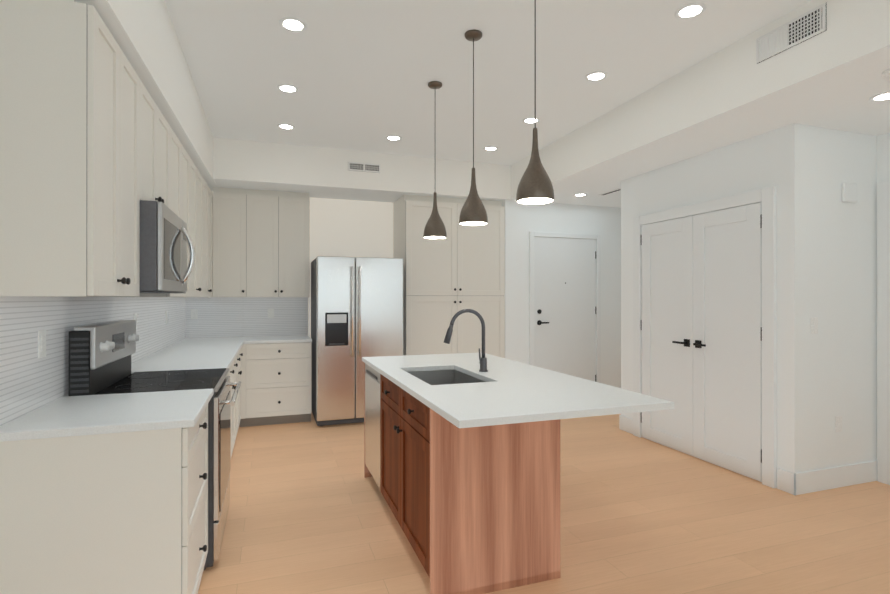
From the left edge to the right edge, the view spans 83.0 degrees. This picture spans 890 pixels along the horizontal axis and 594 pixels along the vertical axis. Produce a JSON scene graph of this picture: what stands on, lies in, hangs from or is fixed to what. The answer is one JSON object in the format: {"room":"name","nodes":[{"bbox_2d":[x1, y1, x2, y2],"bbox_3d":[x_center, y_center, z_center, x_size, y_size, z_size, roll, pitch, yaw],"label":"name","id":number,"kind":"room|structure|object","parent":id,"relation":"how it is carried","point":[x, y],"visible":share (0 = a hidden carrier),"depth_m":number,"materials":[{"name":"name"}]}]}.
{"room":"kitchen","nodes":[
{"label":"kitchen","id":0,"kind":"room"},
{"bbox_2d":[0,296,67,396],"bbox_3d":[-1.715,-0.180,1.933,0.150,3.100,8.100,0,0,-19],"label":"wall","id":1,"kind":"structure","parent":0,"point":[26,296],"depth_m":1.93,"materials":[{"name":"white paint"}]},
{"bbox_2d":[0,0,143,296],"bbox_3d":[-1.504,-0.604,2.044,0.318,1.205,0.670,0,0,-19],"label":"upper cabinet","id":2,"kind":"object","parent":1,"relation":"attached to","point":[93,152],"depth_m":1.75,"materials":[{"name":"beige paint"}]},
{"bbox_2d":[0,297,187,425],"bbox_3d":[-2.227,0.229,3.657,0.009,0.456,4.202,0,0,-19],"label":"tile backsplash","id":3,"kind":"structure","parent":1,"relation":"attached to","point":[30,380],"depth_m":2.21,"materials":[{"name":"white tile"}]},
{"bbox_2d":[38,330,45,357],"bbox_3d":[-1.675,0.195,2.095,0.008,0.114,0.070,0,0,-19],"label":"light switch","id":4,"kind":"object","parent":3,"relation":"attached to","point":[41,343],"visible":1,"depth_m":2.08,"materials":[{"name":"white plastic"}]},
{"bbox_2d":[134,313,136,328],"bbox_3d":[-2.176,0.172,3.540,0.008,0.114,0.070,0,0,-19],"label":"outlet","id":5,"kind":"object","parent":3,"relation":"attached to","point":[135,316],"visible":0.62,"depth_m":3.55,"materials":[{"name":"white plastic"}]},
{"bbox_2d":[144,86,175,296],"bbox_3d":[-1.737,-0.603,2.720,0.318,1.205,0.879,0,0,-19],"label":"upper cabinet","id":6,"kind":"object","parent":1,"relation":"attached to","point":[159,138],"depth_m":2.82,"materials":[{"name":"beige paint"}]},
{"bbox_2d":[140,200,194,292],"bbox_3d":[-1.657,-0.244,2.747,0.481,0.442,0.754,0,0,-19],"label":"microwave","id":7,"kind":"object","parent":6,"relation":"attached to","point":[165,238],"visible":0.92,"depth_m":2.47,"materials":[{"name":"silver metal"}]},
{"bbox_2d":[176,136,191,296],"bbox_3d":[-2.005,-0.603,3.493,0.318,1.205,0.877,0,0,-19],"label":"upper cabinet","id":8,"kind":"object","parent":1,"relation":"attached to","point":[183,160],"depth_m":3.72,"materials":[{"name":"beige paint"}]},
{"bbox_2d":[192,161,203,296],"bbox_3d":[-2.263,-0.602,4.236,0.318,1.205,0.937,0,0,-19],"label":"upper cabinet","id":9,"kind":"object","parent":1,"relation":"attached to","point":[197,179],"depth_m":4.32,"materials":[{"name":"beige paint"}]},
{"bbox_2d":[204,180,212,297],"bbox_3d":[-2.520,-0.601,4.979,0.318,1.205,0.876,0,0,-19],"label":"upper cabinet","id":10,"kind":"object","parent":1,"relation":"attached to","point":[208,194],"depth_m":5.08,"materials":[{"name":"beige paint"}]},
{"bbox_2d":[208,191,392,337],"bbox_3d":[-1.216,-0.175,6.313,3.660,3.100,0.150,0,0,-19],"label":"wall","id":11,"kind":"structure","parent":0,"point":[349,228],"depth_m":6.25,"materials":[{"name":"paint"}]},
{"bbox_2d":[188,297,307,337],"bbox_3d":[-2.271,0.232,5.860,1.308,0.456,0.009,0,0,-19],"label":"tile backsplash","id":12,"kind":"structure","parent":11,"relation":"attached to","point":[217,316],"depth_m":5.85,"materials":[{"name":"white tile"}]},
{"bbox_2d":[213,187,309,296],"bbox_3d":[-2.077,-0.600,5.738,1.013,1.205,0.367,0,0,-19],"label":"upper cabinet","id":13,"kind":"object","parent":11,"relation":"attached to","point":[261,243],"visible":1,"depth_m":5.60,"materials":[{"name":"beige paint"}]},
{"bbox_2d":[75,0,889,207],"bbox_3d":[1.403,-1.394,3.014,6.750,0.670,8.100,0,0,-19],"label":"ceiling","id":14,"kind":"structure","parent":0,"point":[671,88],"depth_m":3.56,"materials":[{"name":"white paint"}]},
{"bbox_2d":[277,123,294,129],"bbox_3d":[-1.516,-1.624,4.798,0.164,0.006,0.164,0,0,-19],"label":"recessed light","id":15,"kind":"object","parent":14,"relation":"in","point":[285,126],"visible":1,"depth_m":4.79,"materials":[{"name":"white paint"}]},
{"bbox_2d":[277,84,298,92],"bbox_3d":[-1.225,-1.625,3.925,0.164,0.006,0.164,0,0,-19],"label":"recessed light","id":16,"kind":"object","parent":14,"relation":"in","point":[287,88],"visible":1,"depth_m":3.92,"materials":[{"name":"white paint"}]},
{"bbox_2d":[279,17,306,31],"bbox_3d":[-0.907,-1.626,3.008,0.164,0.006,0.164,0,0,-19],"label":"recessed light","id":17,"kind":"object","parent":14,"relation":"in","point":[292,24],"visible":1,"depth_m":3.00,"materials":[{"name":"white paint"}]},
{"bbox_2d":[348,162,379,172],"bbox_3d":[-0.901,-1.448,5.618,0.360,0.095,0.011,0,0,-19],"label":"ceiling vent","id":18,"kind":"object","parent":14,"relation":"in","point":[363,167],"visible":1,"depth_m":5.61,"materials":[{"name":"white metal"}]},
{"bbox_2d":[386,135,401,140],"bbox_3d":[-0.524,-1.623,5.141,0.164,0.006,0.164,0,0,-19],"label":"recessed light","id":19,"kind":"object","parent":14,"relation":"in","point":[393,137],"visible":0.98,"depth_m":5.14,"materials":[{"name":"white paint"}]},
{"bbox_2d":[423,81,446,238],"bbox_3d":[-0.076,-1.040,3.846,0.178,1.175,0.178,0,0,-19],"label":"pendant light","id":20,"kind":"object","parent":14,"relation":"hanging from","point":[434,228],"visible":1,"depth_m":3.80,"materials":[{"name":"brown metal"}]},
{"bbox_2d":[459,30,487,225],"bbox_3d":[0.176,-1.041,3.118,0.178,1.175,0.178,0,0,-19],"label":"pendant light","id":21,"kind":"object","parent":14,"relation":"hanging from","point":[473,212],"visible":1,"depth_m":3.08,"materials":[{"name":"brown metal"}]},
{"bbox_2d":[483,146,497,150],"bbox_3d":[0.503,-1.623,5.507,0.164,0.006,0.164,0,0,-19],"label":"recessed light","id":22,"kind":"object","parent":14,"relation":"in","point":[491,148],"visible":0.96,"depth_m":5.50,"materials":[{"name":"white paint"}]},
{"bbox_2d":[522,117,539,123],"bbox_3d":[0.794,-1.624,4.635,0.164,0.006,0.164,0,0,-19],"label":"recessed light","id":23,"kind":"object","parent":14,"relation":"in","point":[530,120],"visible":0.92,"depth_m":4.63,"materials":[{"name":"white paint"}]},
{"bbox_2d":[516,0,553,204],"bbox_3d":[0.428,-1.042,2.391,0.178,1.175,0.178,0,0,-19],"label":"pendant light","id":24,"kind":"object","parent":14,"relation":"hanging from","point":[535,186],"visible":1,"depth_m":2.35,"materials":[{"name":"brown metal"}]},
{"bbox_2d":[573,193,587,196],"bbox_3d":[1.595,-1.202,5.928,0.164,0.006,0.164,0,0,-19],"label":"recessed light","id":25,"kind":"object","parent":14,"relation":"in","point":[581,194],"visible":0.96,"depth_m":5.90,"materials":[{"name":"white paint"}]},
{"bbox_2d":[585,71,607,80],"bbox_3d":[1.115,-1.625,3.709,0.164,0.006,0.164,0,0,-19],"label":"recessed light","id":26,"kind":"object","parent":14,"relation":"in","point":[597,76],"visible":1,"depth_m":3.70,"materials":[{"name":"white paint"}]},
{"bbox_2d":[599,188,620,195],"bbox_3d":[1.904,-1.202,5.770,0.080,0.006,0.360,0,0,-19],"label":"hall ceiling air vent slot","id":27,"kind":"object","parent":14,"relation":"attached to","point":[610,192],"visible":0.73,"depth_m":5.77,"materials":[{"name":"white metal"}]},
{"bbox_2d":[675,2,706,18],"bbox_3d":[1.397,-1.626,2.864,0.164,0.006,0.164,0,0,-19],"label":"recessed light","id":28,"kind":"object","parent":14,"relation":"in","point":[691,10],"visible":1,"depth_m":2.85,"materials":[{"name":"white paint"}]},
{"bbox_2d":[756,3,826,63],"bbox_3d":[1.968,-1.499,2.880,0.011,0.150,0.405,0,0,-19],"label":"ceiling vent","id":29,"kind":"object","parent":14,"relation":"in","point":[797,30],"visible":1,"depth_m":2.86,"materials":[{"name":"white metal"}]},
{"bbox_2d":[869,91,889,101],"bbox_3d":[2.654,-1.206,3.024,0.164,0.006,0.164,0,0,-19],"label":"recessed light","id":30,"kind":"object","parent":14,"relation":"in","point":[883,96],"visible":1,"depth_m":3.04,"materials":[{"name":"white paint"}]},
{"bbox_2d":[882,69,889,79],"bbox_3d":[2.411,-1.192,2.686,0.120,0.034,0.120,0,0,-19],"label":"smoke detector","id":31,"kind":"object","parent":14,"relation":"attached to","point":[885,74],"visible":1,"depth_m":2.69,"materials":[{"name":"white plastic"}]},
{"bbox_2d":[198,413,889,593],"bbox_3d":[1.403,1.401,3.011,6.750,0.060,8.100,0,0,-19],"label":"floor","id":32,"kind":"structure","parent":0,"point":[309,511],"depth_m":2.99,"materials":[{"name":"brown wood"}]},
{"bbox_2d":[0,404,207,593],"bbox_3d":[-1.347,0.928,2.095,0.647,0.884,0.668,0,0,-19],"label":"base cabinet","id":33,"kind":"object","parent":32,"relation":"on","point":[119,513],"visible":0.9,"depth_m":1.79,"materials":[{"name":"beige paint"}]},
{"bbox_2d":[0,389,213,441],"bbox_3d":[-1.348,0.471,2.092,0.642,0.030,0.674,0,0,-19],"label":"countertop","id":34,"kind":"structure","parent":33,"relation":"on","point":[66,416],"depth_m":1.94,"materials":[{"name":"white stone"}]},
{"bbox_2d":[68,320,240,569],"bbox_3d":[-1.528,0.755,2.791,0.707,1.232,0.756,0,0,-19],"label":"electric range","id":35,"kind":"object","parent":32,"relation":"on","point":[99,359],"visible":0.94,"depth_m":2.56,"materials":[{"name":"grey metal"}]},
{"bbox_2d":[227,349,242,455],"bbox_3d":[-2.159,0.931,4.439,0.647,0.884,2.765,0,0,-19],"label":"base cabinet","id":36,"kind":"object","parent":32,"relation":"on","point":[234,372],"visible":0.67,"depth_m":4.45,"materials":[{"name":"beige paint"}]},
{"bbox_2d":[131,337,247,373],"bbox_3d":[-2.160,0.474,4.439,0.645,0.030,2.765,0,0,-19],"label":"countertop","id":37,"kind":"structure","parent":36,"relation":"on","point":[212,352],"depth_m":3.94,"materials":[{"name":"white stone"}]},
{"bbox_2d":[244,335,311,343],"bbox_3d":[-1.869,0.475,5.664,0.677,0.030,0.642,0,0,-19],"label":"countertop","id":38,"kind":"structure","parent":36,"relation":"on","point":[296,338],"depth_m":5.45,"materials":[{"name":"white stone"}]},
{"bbox_2d":[239,342,311,426],"bbox_3d":[-1.896,0.932,5.641,0.733,0.884,0.667,0,0,-19],"label":"base cabinet","id":39,"kind":"object","parent":32,"relation":"on","point":[276,383],"visible":1,"depth_m":5.37,"materials":[{"name":"beige paint"}]},
{"bbox_2d":[311,256,402,425],"bbox_3d":[-1.030,0.472,5.782,0.930,1.805,0.949,0,0,-19],"label":"refrigerator","id":40,"kind":"object","parent":32,"relation":"on","point":[356,309],"visible":0.85,"depth_m":5.36,"materials":[{"name":"grey metal"}]},
{"bbox_2d":[364,363,371,477],"bbox_3d":[-0.196,0.930,3.639,0.662,0.884,0.659,0,0,-19],"label":"base cabinet","id":41,"kind":"object","parent":32,"relation":"on","point":[367,473],"depth_m":3.83,"materials":[{"name":"brown wood"}]},
{"bbox_2d":[365,363,381,488],"bbox_3d":[-0.221,0.933,3.653,0.638,0.878,0.571,0,0,-19],"label":"dishwasher","id":42,"kind":"object","parent":41,"relation":"in","point":[372,419],"visible":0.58,"depth_m":3.54,"materials":[{"name":"grey metal"}]},
{"bbox_2d":[380,374,559,593],"bbox_3d":[0.071,0.929,2.866,0.662,0.884,1.098,0,0,-19],"label":"base cabinet","id":43,"kind":"object","parent":32,"relation":"on","point":[475,510],"depth_m":2.37,"materials":[{"name":"brown wood"}]},
{"bbox_2d":[362,352,673,427],"bbox_3d":[0.181,0.472,3.012,1.000,0.030,2.100,0,0,-19],"label":"countertop","id":44,"kind":"structure","parent":43,"relation":"on","point":[508,391],"depth_m":2.38,"materials":[{"name":"white stone"}]},
{"bbox_2d":[408,369,484,384],"bbox_3d":[-0.004,0.587,2.996,0.396,0.200,0.706,0,0,-19],"label":"undermount sink basin","id":45,"kind":"object","parent":44,"relation":"in","point":[439,377],"visible":0.06,"depth_m":3.33,"materials":[{"name":"metal"}]},
{"bbox_2d":[444,309,487,371],"bbox_3d":[0.120,0.264,3.077,0.287,0.386,0.098,0,0,-19],"label":"gooseneck faucet","id":46,"kind":"object","parent":44,"relation":"on","point":[482,360],"visible":1,"depth_m":3.07,"materials":[{"name":"grey metal"}]},
{"bbox_2d":[465,199,504,357],"bbox_3d":[0.308,0.087,6.420,0.699,2.576,0.637,0,0,-19],"label":"tall cabinet","id":47,"kind":"object","parent":32,"relation":"on","point":[484,244],"depth_m":6.17,"materials":[{"name":"beige paint"}]},
{"bbox_2d":[619,415,632,429],"bbox_3d":[2.811,1.299,5.570,2.114,0.150,0.014,0,0,-19],"label":"baseboard","id":48,"kind":"structure","parent":32,"relation":"on","point":[625,423],"depth_m":5.14,"materials":[{"name":"white paint"}]},
{"bbox_2d":[621,123,876,481],"bbox_3d":[3.190,0.083,4.727,2.250,2.580,1.830,0,0,-19],"label":"wall block","id":49,"kind":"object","parent":32,"relation":"on","point":[826,261],"visible":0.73,"depth_m":3.64,"materials":[{"name":"white paint"}]},
{"bbox_2d":[641,216,692,455],"bbox_3d":[1.999,0.332,4.602,0.076,2.058,0.642,0,0,-19],"label":"closet door","id":50,"kind":"structure","parent":49,"relation":"attached to","point":[667,311],"depth_m":4.57,"materials":[{"name":"white paint"}]},
{"bbox_2d":[633,186,776,487],"bbox_3d":[2.127,0.290,4.307,0.034,2.165,1.479,0,0,-19],"label":"door frame","id":51,"kind":"structure","parent":49,"relation":"attached to","point":[767,197],"depth_m":3.67,"materials":[{"name":"white paint"}]},
{"bbox_2d":[693,203,761,480],"bbox_3d":[2.209,0.331,3.996,0.076,2.058,0.642,0,0,-19],"label":"closet door","id":52,"kind":"structure","parent":49,"relation":"attached to","point":[727,338],"depth_m":3.98,"materials":[{"name":"white paint"}]},
{"bbox_2d":[787,460,876,494],"bbox_3d":[2.824,1.297,3.639,0.874,0.150,0.044,0,0,-19],"label":"baseboard","id":53,"kind":"structure","parent":49,"relation":"attached to","point":[799,483],"depth_m":3.59,"materials":[{"name":"white paint"}]},
{"bbox_2d":[842,182,857,202],"bbox_3d":[2.942,-0.758,3.658,0.140,0.140,0.030,0,0,-19],"label":"box","id":54,"kind":"object","parent":49,"relation":"attached to","point":[850,192],"visible":0.98,"depth_m":3.64,"materials":[{"name":"white paint"}]},
{"bbox_2d":[502,200,620,387],"bbox_3d":[2.007,-0.174,7.090,2.940,3.100,0.790,0,0,-19],"label":"wall","id":55,"kind":"structure","parent":0,"point":[522,221],"depth_m":6.50,"materials":[{"name":"white paint"}]},
{"bbox_2d":[534,237,595,381],"bbox_3d":[1.565,0.302,6.478,0.924,2.123,0.071,0,0,-19],"label":"entry door","id":56,"kind":"structure","parent":55,"relation":"in","point":[564,306],"depth_m":6.49,"materials":[{"name":"white paint"}]},
{"bbox_2d":[529,232,600,382],"bbox_3d":[1.559,0.277,6.498,1.051,2.197,0.034,0,0,-19],"label":"door frame","id":57,"kind":"structure","parent":55,"relation":"attached to","point":[532,235],"depth_m":6.51,"materials":[{"name":"white paint"}]},
{"bbox_2d":[877,133,889,181],"bbox_3d":[4.578,0.080,2.033,1.390,2.580,4.170,0,0,-19],"label":"wall","id":58,"kind":"structure","parent":0,"point":[883,157],"depth_m":3.73,"materials":[{"name":"white paint"}]},
{"bbox_2d":[877,180,889,484],"bbox_3d":[3.413,0.259,3.222,0.034,2.225,1.118,0,0,-19],"label":"door frame","id":59,"kind":"structure","parent":58,"relation":"attached to","point":[883,331],"depth_m":3.70,"materials":[{"name":"white paint"}]}
]}

